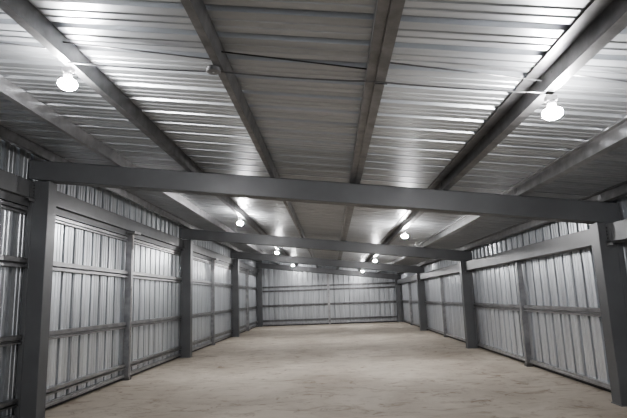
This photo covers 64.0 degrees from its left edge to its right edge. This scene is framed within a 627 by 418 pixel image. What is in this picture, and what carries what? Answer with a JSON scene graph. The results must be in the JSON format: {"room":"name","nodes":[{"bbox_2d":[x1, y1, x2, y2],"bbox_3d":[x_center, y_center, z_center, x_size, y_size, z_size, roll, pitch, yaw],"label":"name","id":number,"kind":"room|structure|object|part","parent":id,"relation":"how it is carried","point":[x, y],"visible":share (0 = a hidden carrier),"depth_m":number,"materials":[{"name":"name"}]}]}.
{"room":"farm building","nodes":[
{"label":"farm building","id":0,"kind":"room"},
{"bbox_2d":[0,139,256,417],"bbox_3d":[-4.099,2.379,15.114,0.069,3.922,31.780,-2,-10,2],"label":"wall","id":1,"kind":"structure","parent":0,"point":[77,300],"depth_m":9.98,"materials":[{"name":"grey metal"}]},
{"bbox_2d":[0,399,17,411],"bbox_3d":[-4.303,2.394,5.134,0.100,0.100,4.009,-2,-10,2],"label":"wall girt","id":2,"kind":"object","parent":1,"relation":"attached to","point":[8,404],"depth_m":6.92,"materials":[{"name":"grey metal"}]},
{"bbox_2d":[0,335,21,346],"bbox_3d":[-4.333,1.540,5.285,0.100,0.130,4.009,-2,-10,2],"label":"wall girt","id":3,"kind":"object","parent":1,"relation":"attached to","point":[11,340],"depth_m":7.01,"materials":[{"name":"grey metal"}]},
{"bbox_2d":[0,254,26,267],"bbox_3d":[-4.372,0.454,5.478,0.100,0.150,4.009,-2,-10,2],"label":"wall girt","id":4,"kind":"object","parent":1,"relation":"attached to","point":[5,260],"depth_m":7.13,"materials":[{"name":"grey metal"}]},
{"bbox_2d":[0,200,27,213],"bbox_3d":[-4.420,-0.316,5.615,0.060,0.100,4.009,-2,-10,2],"label":"wall girt","id":5,"kind":"object","parent":1,"relation":"attached to","point":[6,205],"depth_m":7.26,"materials":[{"name":"grey metal"}]},
{"bbox_2d":[45,374,124,407],"bbox_3d":[-4.159,3.281,9.044,0.085,0.063,3.506,-2,-10,2],"label":"base rail","id":6,"kind":"object","parent":1,"relation":"attached to","point":[97,385],"visible":0.65,"depth_m":8.94,"materials":[{"name":"grey metal"}]},
{"bbox_2d":[46,364,125,395],"bbox_3d":[-4.159,3.087,9.078,0.100,0.100,3.506,-2,-10,2],"label":"wall girt","id":7,"kind":"object","parent":1,"relation":"attached to","point":[71,383],"depth_m":8.98,"materials":[{"name":"grey metal"}]},
{"bbox_2d":[49,322,126,339],"bbox_3d":[-4.189,2.233,9.229,0.100,0.130,3.506,-2,-10,2],"label":"wall girt","id":8,"kind":"object","parent":1,"relation":"attached to","point":[55,334],"depth_m":9.11,"materials":[{"name":"grey metal"}]},
{"bbox_2d":[53,261,127,277],"bbox_3d":[-4.228,1.147,9.421,0.100,0.150,3.506,-2,-10,2],"label":"wall girt","id":9,"kind":"object","parent":1,"relation":"attached to","point":[57,266],"depth_m":9.32,"materials":[{"name":"grey metal"}]},
{"bbox_2d":[55,216,127,240],"bbox_3d":[-4.276,0.377,9.558,0.060,0.100,3.506,-2,-10,2],"label":"wall girt","id":10,"kind":"object","parent":1,"relation":"attached to","point":[59,220],"depth_m":9.51,"materials":[{"name":"grey metal"}]},
{"bbox_2d":[45,326,256,409],"bbox_3d":[-4.006,4.340,14.766,0.012,0.085,31.780,-2,-10,2],"label":"baseboard","id":11,"kind":"structure","parent":1,"relation":"attached to","point":[256,326],"depth_m":10.31,"materials":[{"name":"metal"}]},
{"bbox_2d":[130,354,180,374],"bbox_3d":[-4.021,3.945,12.822,0.085,0.063,3.939,-2,-10,2],"label":"base rail","id":12,"kind":"object","parent":1,"relation":"attached to","point":[134,371],"visible":0.95,"depth_m":12.55,"materials":[{"name":"grey metal"}]},
{"bbox_2d":[130,346,180,366],"bbox_3d":[-4.020,3.751,12.856,0.100,0.100,3.939,-2,-10,2],"label":"wall girt","id":13,"kind":"object","parent":1,"relation":"attached to","point":[168,351],"depth_m":12.57,"materials":[{"name":"grey metal"}]},
{"bbox_2d":[131,315,181,326],"bbox_3d":[-4.051,2.897,13.007,0.100,0.130,3.939,-2,-10,2],"label":"wall girt","id":14,"kind":"object","parent":1,"relation":"attached to","point":[136,323],"depth_m":12.73,"materials":[{"name":"grey metal"}]},
{"bbox_2d":[133,272,181,282],"bbox_3d":[-4.090,1.810,13.199,0.100,0.150,3.939,-2,-10,2],"label":"wall girt","id":15,"kind":"object","parent":1,"relation":"attached to","point":[136,275],"depth_m":12.95,"materials":[{"name":"grey metal"}]},
{"bbox_2d":[134,239,180,255],"bbox_3d":[-4.137,1.041,13.336,0.060,0.100,3.939,-2,-10,2],"label":"wall girt","id":16,"kind":"object","parent":1,"relation":"attached to","point":[137,242],"depth_m":13.11,"materials":[{"name":"grey metal"}]},
{"bbox_2d":[192,342,211,350],"bbox_3d":[-3.875,4.647,16.819,0.085,0.063,3.686,-2,-10,2],"label":"base rail","id":17,"kind":"object","parent":1,"relation":"attached to","point":[208,343],"visible":0.65,"depth_m":17.18,"materials":[{"name":"grey metal"}]},
{"bbox_2d":[193,256,210,263],"bbox_3d":[-3.991,1.743,17.334,0.060,0.100,3.686,-2,-10,2],"label":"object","id":18,"kind":"structure","parent":1,"relation":"attached to","point":[194,258],"depth_m":17.73,"materials":[{"name":"grey metal"}]},
{"bbox_2d":[192,312,212,317],"bbox_3d":[-3.905,3.599,17.005,0.100,0.130,3.686,-2,-10,2],"label":"wall girt","id":19,"kind":"object","parent":1,"relation":"attached to","point":[203,314],"depth_m":17.33,"materials":[{"name":"grey metal"}]},
{"bbox_2d":[192,336,212,345],"bbox_3d":[-3.874,4.453,16.853,0.100,0.100,3.686,-2,-10,2],"label":"wall girt","id":20,"kind":"object","parent":1,"relation":"attached to","point":[208,337],"depth_m":17.14,"materials":[{"name":"grey metal"}]},
{"bbox_2d":[193,279,212,285],"bbox_3d":[-3.943,2.513,17.197,0.100,0.150,3.686,-2,-10,2],"label":"wall girt","id":21,"kind":"object","parent":1,"relation":"attached to","point":[197,282],"depth_m":17.56,"materials":[{"name":"grey metal"}]},
{"bbox_2d":[215,263,230,269],"bbox_3d":[-3.853,2.407,21.112,0.060,0.100,3.759,-2,-10,2],"label":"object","id":22,"kind":"structure","parent":1,"relation":"attached to","point":[216,264],"depth_m":21.23,"materials":[{"name":"grey metal"}]},
{"bbox_2d":[215,334,231,341],"bbox_3d":[-3.736,5.311,20.598,0.085,0.063,3.759,-2,-10,2],"label":"base rail","id":23,"kind":"object","parent":1,"relation":"attached to","point":[227,336],"visible":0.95,"depth_m":20.65,"materials":[{"name":"grey metal"}]},
{"bbox_2d":[215,282,231,287],"bbox_3d":[-3.805,3.177,20.975,0.100,0.150,3.759,-2,-10,2],"label":"wall girt","id":24,"kind":"object","parent":1,"relation":"attached to","point":[218,284],"depth_m":20.93,"materials":[{"name":"grey metal"}]},
{"bbox_2d":[215,309,232,314],"bbox_3d":[-3.766,4.263,20.783,0.100,0.130,3.759,-2,-10,2],"label":"wall girt","id":25,"kind":"object","parent":1,"relation":"attached to","point":[228,310],"depth_m":20.80,"materials":[{"name":"grey metal"}]},
{"bbox_2d":[215,329,232,337],"bbox_3d":[-3.736,5.117,20.631,0.100,0.100,3.759,-2,-10,2],"label":"wall girt","id":26,"kind":"object","parent":1,"relation":"attached to","point":[230,330],"depth_m":20.59,"materials":[{"name":"grey metal"}]},
{"bbox_2d":[0,0,626,271],"bbox_3d":[0.298,0.765,15.287,8.935,1.106,31.880,-2,-10,2],"label":"ceiling","id":27,"kind":"structure","parent":0,"point":[308,128],"depth_m":4.79,"materials":[{"name":"grey metal"}]},
{"bbox_2d":[256,261,402,323],"bbox_3d":[0.922,4.956,30.684,8.835,3.922,0.124,-2,-10,2],"label":"wall","id":28,"kind":"structure","parent":0,"point":[270,277],"depth_m":30.59,"materials":[{"name":"grey metal"}]},
{"bbox_2d":[262,284,326,287],"bbox_3d":[-1.149,4.738,30.696,3.971,0.100,0.070,-2,-10,2],"label":"wall girt","id":29,"kind":"object","parent":28,"relation":"attached to","point":[325,284],"depth_m":30.67,"materials":[{"name":"grey metal"}]},
{"bbox_2d":[262,288,326,291],"bbox_3d":[-1.141,4.979,30.653,3.971,0.100,0.070,-2,-10,2],"label":"wall girt","id":30,"kind":"object","parent":28,"relation":"attached to","point":[326,288],"depth_m":30.63,"materials":[{"name":"grey metal"}]},
{"bbox_2d":[263,303,327,306],"bbox_3d":[-1.110,5.845,30.500,3.971,0.125,0.070,-2,-10,2],"label":"wall girt","id":31,"kind":"object","parent":28,"relation":"attached to","point":[312,304],"depth_m":30.48,"materials":[{"name":"grey metal"}]},
{"bbox_2d":[263,322,328,324],"bbox_3d":[-1.071,6.928,30.308,3.981,0.070,0.070,-2,-10,2],"label":"base rail","id":32,"kind":"object","parent":28,"relation":"attached to","point":[311,322],"visible":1,"depth_m":30.28,"materials":[{"name":"grey metal"}]},
{"bbox_2d":[263,318,328,321],"bbox_3d":[-1.078,6.721,30.345,3.971,0.110,0.070,-2,-10,2],"label":"wall girt","id":33,"kind":"object","parent":28,"relation":"attached to","point":[314,318],"depth_m":30.32,"materials":[{"name":"grey metal"}]},
{"bbox_2d":[263,321,396,325],"bbox_3d":[0.990,6.908,30.284,8.835,0.085,0.012,-2,-10,2],"label":"baseboard","id":34,"kind":"structure","parent":28,"relation":"attached to","point":[377,321],"depth_m":30.28,"materials":[{"name":"metal"}]},
{"bbox_2d":[329,282,394,285],"bbox_3d":[2.959,4.570,30.575,3.989,0.100,0.070,-2,-10,2],"label":"wall girt","id":35,"kind":"object","parent":28,"relation":"attached to","point":[379,282],"depth_m":30.54,"materials":[{"name":"grey metal"}]},
{"bbox_2d":[329,286,394,289],"bbox_3d":[2.968,4.811,30.532,3.989,0.100,0.070,-2,-10,2],"label":"wall girt","id":36,"kind":"object","parent":28,"relation":"attached to","point":[381,286],"depth_m":30.51,"materials":[{"name":"grey metal"}]},
{"bbox_2d":[330,301,395,304],"bbox_3d":[2.999,5.677,30.379,3.989,0.125,0.070,-2,-10,2],"label":"wall girt","id":37,"kind":"object","parent":28,"relation":"attached to","point":[368,302],"depth_m":30.35,"materials":[{"name":"grey metal"}]},
{"bbox_2d":[331,320,396,322],"bbox_3d":[3.038,6.759,30.187,3.999,0.070,0.070,-2,-10,2],"label":"base rail","id":38,"kind":"object","parent":28,"relation":"attached to","point":[370,320],"visible":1,"depth_m":30.16,"materials":[{"name":"grey metal"}]},
{"bbox_2d":[331,316,396,319],"bbox_3d":[3.030,6.553,30.224,3.989,0.110,0.070,-2,-10,2],"label":"wall girt","id":39,"kind":"object","parent":28,"relation":"attached to","point":[372,316],"depth_m":30.20,"materials":[{"name":"grey metal"}]},
{"bbox_2d":[45,321,626,417],"bbox_3d":[0.524,4.303,15.226,12.800,0.001,34.500,-2,-10,2],"label":"floor","id":40,"kind":"structure","parent":0,"point":[380,369],"depth_m":9.26,"materials":[{"name":"concrete"}]},
{"bbox_2d":[14,181,56,417],"bbox_3d":[-4.123,1.323,7.479,0.332,3.493,0.261,-2,-10,2],"label":"column","id":41,"kind":"structure","parent":40,"relation":"on","point":[32,361],"depth_m":7.37,"materials":[{"name":"grey metal"}]},
{"bbox_2d":[0,169,39,206],"bbox_3d":[-4.402,-0.878,3.908,0.190,0.380,7.571,-2,-10,2],"label":"beam","id":42,"kind":"structure","parent":41,"relation":"attached to","point":[16,189],"depth_m":7.26,"materials":[{"name":"grey metal"}]},
{"bbox_2d":[56,191,185,251],"bbox_3d":[-4.121,0.473,11.595,0.190,0.380,7.571,-2,-10,2],"label":"beam","id":43,"kind":"structure","parent":41,"relation":"attached to","point":[69,207],"depth_m":10.26,"materials":[{"name":"grey metal"}]},
{"bbox_2d":[28,160,620,223],"bbox_3d":[0.034,-0.296,7.611,8.784,1.439,0.237,-2,-10,2],"label":"rafter","id":44,"kind":"object","parent":41,"relation":"on","point":[213,184],"visible":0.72,"depth_m":7.49,"materials":[{"name":"grey paint"}]},
{"bbox_2d":[0,125,55,161],"bbox_3d":[-4.216,-1.479,3.947,0.087,0.157,7.922,-2,-10,2],"label":"roof purlin","id":45,"kind":"structure","parent":44,"relation":"attached to","point":[7,135],"depth_m":7.10,"materials":[{"name":"grey metal"}]},
{"bbox_2d":[0,75,125,166],"bbox_3d":[-3.103,-1.395,3.891,0.087,0.157,7.922,-2,-10,2],"label":"roof purlin","id":46,"kind":"structure","parent":44,"relation":"attached to","point":[9,90],"depth_m":5.83,"materials":[{"name":"grey metal"}]},
{"bbox_2d":[0,42,45,48],"bbox_3d":[-2.520,-1.341,4.041,1.095,0.141,0.012,-1,-10,-6],"label":"rod","id":47,"kind":"object","parent":46,"relation":"attached to","point":[0,42],"visible":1,"depth_m":4.05,"materials":[{"name":"grey metal"}]},
{"bbox_2d":[0,0,195,171],"bbox_3d":[-2.010,-1.311,3.837,0.099,0.159,7.922,-2,-10,2],"label":"roof purlin","id":48,"kind":"structure","parent":44,"relation":"attached to","point":[24,13],"depth_m":4.31,"materials":[{"name":"grey metal"}]},
{"bbox_2d":[57,67,77,90],"bbox_3d":[-2.040,-1.080,4.166,0.152,0.187,0.152,-2,-10,2],"label":"ceiling lamp","id":49,"kind":"object","parent":48,"relation":"hanging from","point":[67,83],"visible":1,"depth_m":4.14,"materials":[{"name":"white"}]},
{"bbox_3d":[-2.038,-1.035,4.158,0.152,0.096,0.152,-2,-10,2],"label":"bulb","id":50,"kind":"part","parent":49,"relation":"part of","materials":[{"name":"white glass"}]},
{"bbox_2d":[63,41,209,59],"bbox_3d":[-1.344,-1.251,3.982,1.248,0.160,0.012,-1,-10,-5],"label":"rod","id":51,"kind":"object","parent":48,"relation":"attached to","point":[63,41],"visible":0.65,"depth_m":3.97,"materials":[{"name":"grey metal"}]},
{"bbox_2d":[55,154,191,228],"bbox_3d":[-3.933,-0.118,11.693,0.087,0.157,7.804,-2,-10,2],"label":"roof purlin","id":52,"kind":"structure","parent":44,"relation":"attached to","point":[123,193],"depth_m":11.52,"materials":[{"name":"grey metal"}]},
{"bbox_2d":[125,159,227,231],"bbox_3d":[-2.819,-0.034,11.637,0.087,0.157,7.804,-2,-10,2],"label":"roof purlin","id":53,"kind":"structure","parent":44,"relation":"attached to","point":[176,197],"depth_m":11.47,"materials":[{"name":"grey metal"}]},
{"bbox_2d":[180,0,275,177],"bbox_3d":[-0.747,-1.215,3.774,0.079,0.156,7.922,-2,-10,2],"label":"roof purlin","id":54,"kind":"structure","parent":44,"relation":"attached to","point":[196,10],"depth_m":4.09,"materials":[{"name":"grey metal"}]},
{"bbox_2d":[206,65,220,74],"bbox_3d":[-0.785,-1.088,3.938,0.114,0.041,0.114,-2,-10,2],"label":"junction box","id":55,"kind":"object","parent":54,"relation":"attached to","point":[211,69],"visible":1,"depth_m":3.91,"materials":[{"name":"grey plastic"}]},
{"bbox_2d":[221,51,366,69],"bbox_3d":[-0.118,-1.158,3.921,1.194,0.153,0.012,-1,-10,-5],"label":"rod","id":56,"kind":"object","parent":54,"relation":"attached to","point":[221,51],"visible":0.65,"depth_m":3.91,"materials":[{"name":"metal"}]},
{"bbox_2d":[195,165,262,234],"bbox_3d":[-1.727,0.050,11.582,0.099,0.159,7.804,-2,-10,2],"label":"roof purlin","id":57,"kind":"structure","parent":44,"relation":"attached to","point":[228,201],"depth_m":11.40,"materials":[{"name":"grey metal"}]},
{"bbox_2d":[237,217,242,224],"bbox_3d":[-1.753,0.297,12.001,0.152,0.187,0.152,-2,-10,2],"label":"ceiling lamp","id":58,"kind":"object","parent":57,"relation":"hanging from","point":[240,222],"visible":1,"depth_m":11.95,"materials":[{"name":"white"}]},
{"bbox_2d":[276,170,303,237],"bbox_3d":[-0.464,0.146,11.519,0.079,0.156,7.804,-2,-10,2],"label":"roof purlin","id":59,"kind":"structure","parent":44,"relation":"attached to","point":[288,204],"depth_m":11.36,"materials":[{"name":"grey metal"}]},
{"bbox_2d":[341,179,353,240],"bbox_3d":[0.761,0.243,11.457,0.156,0.170,7.804,-2,-10,2],"label":"purlin","id":60,"kind":"structure","parent":44,"relation":"attached to","point":[348,213],"depth_m":11.21,"materials":[{"name":"grey metal"}]},
{"bbox_2d":[350,0,404,183],"bbox_3d":[0.477,-1.118,3.712,0.156,0.170,7.922,-2,-10,2],"label":"purlin","id":61,"kind":"structure","parent":44,"relation":"attached to","point":[388,13],"depth_m":3.78,"materials":[{"name":"grey metal"}]},
{"bbox_2d":[67,61,544,92],"bbox_3d":[-0.102,-1.039,3.945,3.752,0.460,0.013,-2,-10,2],"label":"power cable","id":62,"kind":"object","parent":61,"relation":"hanging from","point":[67,61],"visible":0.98,"depth_m":3.93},
{"bbox_2d":[390,62,541,80],"bbox_3d":[1.128,-1.063,3.859,1.288,0.164,0.012,-1,-10,-5],"label":"rod","id":63,"kind":"object","parent":61,"relation":"attached to","point":[390,62],"visible":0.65,"depth_m":3.86,"materials":[{"name":"grey metal"}]},
{"bbox_2d":[382,181,440,244],"bbox_3d":[2.045,0.337,11.394,0.186,0.173,7.804,-2,-10,2],"label":"purlin","id":64,"kind":"structure","parent":44,"relation":"attached to","point":[409,217],"depth_m":11.18,"materials":[{"name":"grey metal"}]},
{"bbox_2d":[401,230,407,238],"bbox_3d":[2.126,0.595,11.705,0.152,0.187,0.152,-2,-10,2],"label":"ceiling lamp","id":65,"kind":"object","parent":64,"relation":"hanging from","point":[404,235],"visible":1,"depth_m":11.66,"materials":[{"name":"white"}]},
{"bbox_2d":[421,187,515,247],"bbox_3d":[3.178,0.424,11.337,0.156,0.169,7.804,-2,-10,2],"label":"purlin","id":66,"kind":"structure","parent":44,"relation":"attached to","point":[466,220],"depth_m":11.15,"materials":[{"name":"grey metal"}]},
{"bbox_2d":[461,193,598,250],"bbox_3d":[4.391,0.516,11.277,0.136,0.167,7.804,-2,-10,2],"label":"purlin","id":67,"kind":"structure","parent":44,"relation":"attached to","point":[526,225],"depth_m":11.09,"materials":[{"name":"grey metal"}]},
{"bbox_2d":[434,0,626,189],"bbox_3d":[1.761,-1.024,3.648,0.186,0.173,7.922,-2,-10,2],"label":"purlin","id":68,"kind":"structure","parent":44,"relation":"attached to","point":[600,22],"depth_m":3.77,"materials":[{"name":"grey metal"}]},
{"bbox_2d":[542,95,563,119],"bbox_3d":[1.839,-0.782,3.870,0.152,0.187,0.152,-2,-10,2],"label":"ceiling lamp","id":69,"kind":"object","parent":68,"relation":"hanging from","point":[552,112],"visible":1,"depth_m":3.84,"materials":[{"name":"white"}]},
{"bbox_3d":[1.841,-0.737,3.862,0.152,0.096,0.152,-2,-10,2],"label":"bulb","id":70,"kind":"part","parent":69,"relation":"part of","materials":[{"name":"white glass"}]},
{"bbox_2d":[551,71,626,81],"bbox_3d":[2.327,-0.972,3.799,1.100,0.142,0.012,-1,-10,-6],"label":"rod","id":71,"kind":"object","parent":68,"relation":"attached to","point":[551,71],"visible":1,"depth_m":3.78,"materials":[{"name":"grey metal"}]},
{"bbox_2d":[511,116,626,195],"bbox_3d":[2.894,-0.937,3.592,0.156,0.169,7.922,-2,-10,2],"label":"purlin","id":72,"kind":"structure","parent":44,"relation":"attached to","point":[614,136],"depth_m":5.60,"materials":[{"name":"grey metal"}]},
{"bbox_2d":[595,181,626,201],"bbox_3d":[4.108,-0.845,3.531,0.136,0.167,7.922,-2,-10,2],"label":"purlin","id":73,"kind":"structure","parent":44,"relation":"attached to","point":[618,191],"depth_m":7.04,"materials":[{"name":"grey metal"}]},
{"bbox_2d":[121,231,140,380],"bbox_3d":[-4.039,2.101,11.066,0.260,3.205,0.360,-2,-10,2],"label":"wall post","id":74,"kind":"object","parent":40,"relation":"on","point":[130,243],"visible":0.97,"depth_m":11.05,"materials":[{"name":"grey metal"}]},
{"bbox_2d":[179,239,192,357],"bbox_3d":[-3.841,2.674,15.166,0.332,3.493,0.261,-2,-10,2],"label":"column","id":75,"kind":"structure","parent":40,"relation":"on","point":[186,258],"depth_m":15.05,"materials":[{"name":"grey metal"}]},
{"bbox_2d":[193,244,234,266],"bbox_3d":[-3.839,1.823,19.283,0.190,0.380,7.571,-2,-10,2],"label":"beam","id":76,"kind":"structure","parent":75,"relation":"attached to","point":[198,251],"depth_m":18.85,"materials":[{"name":"grey metal"}]},
{"bbox_2d":[180,228,471,260],"bbox_3d":[0.316,1.055,15.298,8.784,1.439,0.237,-2,-10,2],"label":"rafter","id":77,"kind":"object","parent":75,"relation":"on","point":[193,234],"visible":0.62,"depth_m":15.18,"materials":[{"name":"grey paint"}]},
{"bbox_2d":[192,225,237,251],"bbox_3d":[-3.651,1.232,19.380,0.087,0.157,7.804,-2,-10,2],"label":"roof purlin","id":78,"kind":"structure","parent":77,"relation":"attached to","point":[226,244],"depth_m":20.59,"materials":[{"name":"grey metal"}]},
{"bbox_2d":[228,228,261,253],"bbox_3d":[-2.538,1.317,19.324,0.087,0.157,7.804,-2,-10,2],"label":"roof purlin","id":79,"kind":"structure","parent":77,"relation":"attached to","point":[254,247],"depth_m":20.57,"materials":[{"name":"grey metal"}]},
{"bbox_2d":[263,230,285,255],"bbox_3d":[-1.446,1.401,19.269,0.099,0.159,7.804,-2,-10,2],"label":"roof purlin","id":80,"kind":"structure","parent":77,"relation":"attached to","point":[280,249],"depth_m":20.57,"materials":[{"name":"grey metal"}]},
{"bbox_2d":[338,239,342,259],"bbox_3d":[1.042,1.593,19.145,0.156,0.170,7.804,-2,-10,2],"label":"purlin","id":81,"kind":"structure","parent":77,"relation":"attached to","point":[339,253],"depth_m":20.48,"materials":[{"name":"grey metal"}]},
{"bbox_2d":[366,240,385,261],"bbox_3d":[2.326,1.688,19.081,0.186,0.173,7.804,-2,-10,2],"label":"purlin","id":82,"kind":"structure","parent":77,"relation":"attached to","point":[370,257],"depth_m":20.33,"materials":[{"name":"grey metal"}]},
{"bbox_2d":[391,243,422,263],"bbox_3d":[3.459,1.774,19.024,0.156,0.169,7.804,-2,-10,2],"label":"purlin","id":83,"kind":"structure","parent":77,"relation":"attached to","point":[399,258],"depth_m":20.32,"materials":[{"name":"grey metal"}]},
{"bbox_2d":[419,246,462,266],"bbox_3d":[4.673,1.867,18.964,0.136,0.167,7.804,-2,-10,2],"label":"purlin","id":84,"kind":"structure","parent":77,"relation":"attached to","point":[428,261],"depth_m":20.17,"materials":[{"name":"grey metal"}]},
{"bbox_2d":[210,258,217,344],"bbox_3d":[-3.752,3.483,18.930,0.260,3.205,0.360,-2,-10,2],"label":"wall post","id":85,"kind":"object","parent":40,"relation":"on","point":[212,259],"visible":0.95,"depth_m":18.92,"materials":[{"name":"grey metal"}]},
{"bbox_2d":[231,259,239,336],"bbox_3d":[-3.560,4.024,22.853,0.332,3.493,0.261,-2,-10,2],"label":"column","id":86,"kind":"structure","parent":40,"relation":"on","point":[234,269],"depth_m":22.73,"materials":[{"name":"grey metal"}]},
{"bbox_2d":[239,261,258,274],"bbox_3d":[-3.558,3.174,26.970,0.190,0.380,7.571,-2,-10,2],"label":"beam","id":87,"kind":"structure","parent":86,"relation":"attached to","point":[242,266],"depth_m":27.11,"materials":[{"name":"grey metal"}]},
{"bbox_2d":[231,251,423,272],"bbox_3d":[0.597,2.405,22.985,8.784,1.439,0.237,-2,-10,2],"label":"rafter","id":88,"kind":"object","parent":86,"relation":"on","point":[238,255],"visible":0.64,"depth_m":22.86,"materials":[{"name":"grey paint"}]},
{"bbox_2d":[246,270,250,330],"bbox_3d":[-3.468,4.846,26.686,0.260,3.205,0.360,-2,-10,2],"label":"wall post","id":89,"kind":"object","parent":40,"relation":"on","point":[247,271],"visible":0.9,"depth_m":26.66,"materials":[{"name":"grey metal"}]},
{"bbox_2d":[256,268,262,326],"bbox_3d":[-3.279,5.375,30.540,0.332,3.493,0.261,-2,-10,2],"label":"column","id":90,"kind":"structure","parent":40,"relation":"on","point":[259,274],"depth_m":30.42,"materials":[{"name":"grey metal"}]},
{"bbox_2d":[256,263,400,278],"bbox_3d":[0.878,3.756,30.673,8.784,1.439,0.237,-2,-10,2],"label":"rafter","id":91,"kind":"object","parent":90,"relation":"on","point":[258,265],"visible":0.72,"depth_m":30.55,"materials":[{"name":"grey paint"}]},
{"bbox_2d":[327,274,330,323],"bbox_3d":[0.929,5.464,30.456,0.180,2.992,0.130,-2,-10,2],"label":"wall post","id":92,"kind":"object","parent":40,"relation":"on","point":[327,274],"visible":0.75,"depth_m":30.40,"materials":[{"name":"grey metal"}]},
{"bbox_2d":[395,279,402,321],"bbox_3d":[5.147,5.506,30.209,0.332,2.525,0.261,-2,-10,2],"label":"column","id":93,"kind":"structure","parent":40,"relation":"on","point":[397,287],"depth_m":30.09,"materials":[{"name":"grey metal"}]},
{"bbox_2d":[396,275,416,284],"bbox_3d":[4.990,3.770,26.552,0.280,0.310,7.571,-2,-10,2],"label":"beam","id":94,"kind":"structure","parent":93,"relation":"attached to","point":[410,278],"depth_m":26.53,"materials":[{"name":"grey metal"}]},
{"bbox_2d":[407,282,412,324],"bbox_3d":[5.114,5.012,26.567,0.175,2.232,0.148,-2,-10,2],"label":"wall post","id":95,"kind":"object","parent":40,"relation":"on","point":[409,284],"visible":0.9,"depth_m":26.54,"materials":[{"name":"grey metal"}]},
{"bbox_2d":[416,273,427,330],"bbox_3d":[4.866,4.155,22.522,0.332,2.525,0.261,-2,-10,2],"label":"column","id":96,"kind":"structure","parent":40,"relation":"on","point":[422,307],"depth_m":22.40,"materials":[{"name":"grey metal"}]},
{"bbox_2d":[418,263,459,280],"bbox_3d":[4.709,2.419,18.865,0.280,0.310,7.571,-2,-10,2],"label":"beam","id":97,"kind":"structure","parent":96,"relation":"attached to","point":[453,269],"depth_m":18.27,"materials":[{"name":"grey metal"}]},
{"bbox_2d":[438,276,447,336],"bbox_3d":[4.827,3.637,18.742,0.175,2.232,0.148,-2,-10,2],"label":"wall post","id":98,"kind":"object","parent":40,"relation":"on","point":[440,277],"visible":0.98,"depth_m":18.70,"materials":[{"name":"grey metal"}]},
{"bbox_2d":[459,261,478,348],"bbox_3d":[4.585,2.805,14.835,0.332,2.525,0.261,-2,-10,2],"label":"column","id":99,"kind":"structure","parent":40,"relation":"on","point":[466,278],"depth_m":14.72,"materials":[{"name":"grey metal"}]},
{"bbox_2d":[514,261,532,366],"bbox_3d":[4.541,2.262,10.917,0.175,2.232,0.148,-2,-10,2],"label":"wall post","id":100,"kind":"object","parent":40,"relation":"on","point":[518,264],"visible":1,"depth_m":10.88,"materials":[{"name":"grey metal"}]},
{"bbox_2d":[589,222,626,406],"bbox_3d":[4.304,1.454,7.147,0.332,2.525,0.261,-2,-10,2],"label":"column","id":101,"kind":"structure","parent":40,"relation":"on","point":[609,261],"depth_m":7.08,"materials":[{"name":"grey metal"}]},
{"bbox_2d":[462,229,591,271],"bbox_3d":[4.427,1.068,11.178,0.280,0.310,7.571,-2,-10,2],"label":"beam","id":102,"kind":"structure","parent":101,"relation":"attached to","point":[579,240],"depth_m":9.69,"materials":[{"name":"grey metal"}]},
{"bbox_2d":[600,219,626,245],"bbox_3d":[4.146,-0.282,3.491,0.280,0.310,7.571,-2,-10,2],"label":"beam","id":103,"kind":"structure","parent":101,"relation":"attached to","point":[614,232],"depth_m":7.03,"materials":[{"name":"grey metal"}]},
{"bbox_2d":[401,196,626,382],"bbox_3d":[4.812,2.533,14.761,0.069,2.868,31.780,-2,-10,2],"label":"wall","id":104,"kind":"structure","parent":0,"point":[575,343],"depth_m":10.34,"materials":[{"name":"grey metal"}]},
{"bbox_2d":[425,301,441,304],"bbox_3d":[4.955,3.856,20.601,0.090,0.130,3.629,-2,-10,2],"label":"wall girt","id":105,"kind":"object","parent":104,"relation":"attached to","point":[426,302],"depth_m":20.52,"materials":[{"name":"grey metal"}]},
{"bbox_2d":[427,327,443,333],"bbox_3d":[4.996,4.948,20.408,0.085,0.070,3.629,-2,-10,2],"label":"base rail","id":106,"kind":"object","parent":104,"relation":"attached to","point":[429,328],"visible":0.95,"depth_m":20.40,"materials":[{"name":"grey metal"}]},
{"bbox_2d":[443,302,462,306],"bbox_3d":[4.816,3.192,16.823,0.090,0.130,3.816,-2,-10,2],"label":"wall girt","id":107,"kind":"object","parent":104,"relation":"attached to","point":[444,303],"depth_m":17.20,"materials":[{"name":"grey metal"}]},
{"bbox_2d":[446,333,465,341],"bbox_3d":[4.858,4.284,16.630,0.085,0.070,3.816,-2,-10,2],"label":"base rail","id":108,"kind":"object","parent":104,"relation":"attached to","point":[447,334],"visible":0.65,"depth_m":17.03,"materials":[{"name":"grey metal"}]},
{"bbox_2d":[474,303,519,310],"bbox_3d":[4.671,2.493,12.845,0.090,0.130,3.769,-2,-10,2],"label":"wall girt","id":109,"kind":"object","parent":104,"relation":"attached to","point":[515,307],"depth_m":12.52,"materials":[{"name":"grey metal"}]},
{"bbox_2d":[477,343,524,360],"bbox_3d":[4.713,3.585,12.652,0.085,0.070,3.769,-2,-10,2],"label":"base rail","id":110,"kind":"object","parent":104,"relation":"attached to","point":[504,352],"visible":0.95,"depth_m":12.38,"materials":[{"name":"grey metal"}]},
{"bbox_2d":[404,321,610,391],"bbox_3d":[4.842,3.977,14.506,0.012,0.085,31.780,-2,-10,2],"label":"baseboard","id":111,"kind":"structure","parent":104,"relation":"attached to","point":[549,370],"depth_m":9.88,"materials":[{"name":"metal"}]},
{"bbox_2d":[524,305,600,316],"bbox_3d":[4.533,1.829,9.067,0.090,0.130,3.676,-2,-10,2],"label":"wall girt","id":112,"kind":"object","parent":104,"relation":"attached to","point":[586,311],"depth_m":8.96,"materials":[{"name":"grey metal"}]},
{"bbox_2d":[529,359,610,389],"bbox_3d":[4.574,2.921,8.874,0.085,0.070,3.676,-2,-10,2],"label":"base rail","id":113,"kind":"object","parent":104,"relation":"attached to","point":[598,382],"visible":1,"depth_m":8.77,"materials":[{"name":"grey metal"}]}
]}

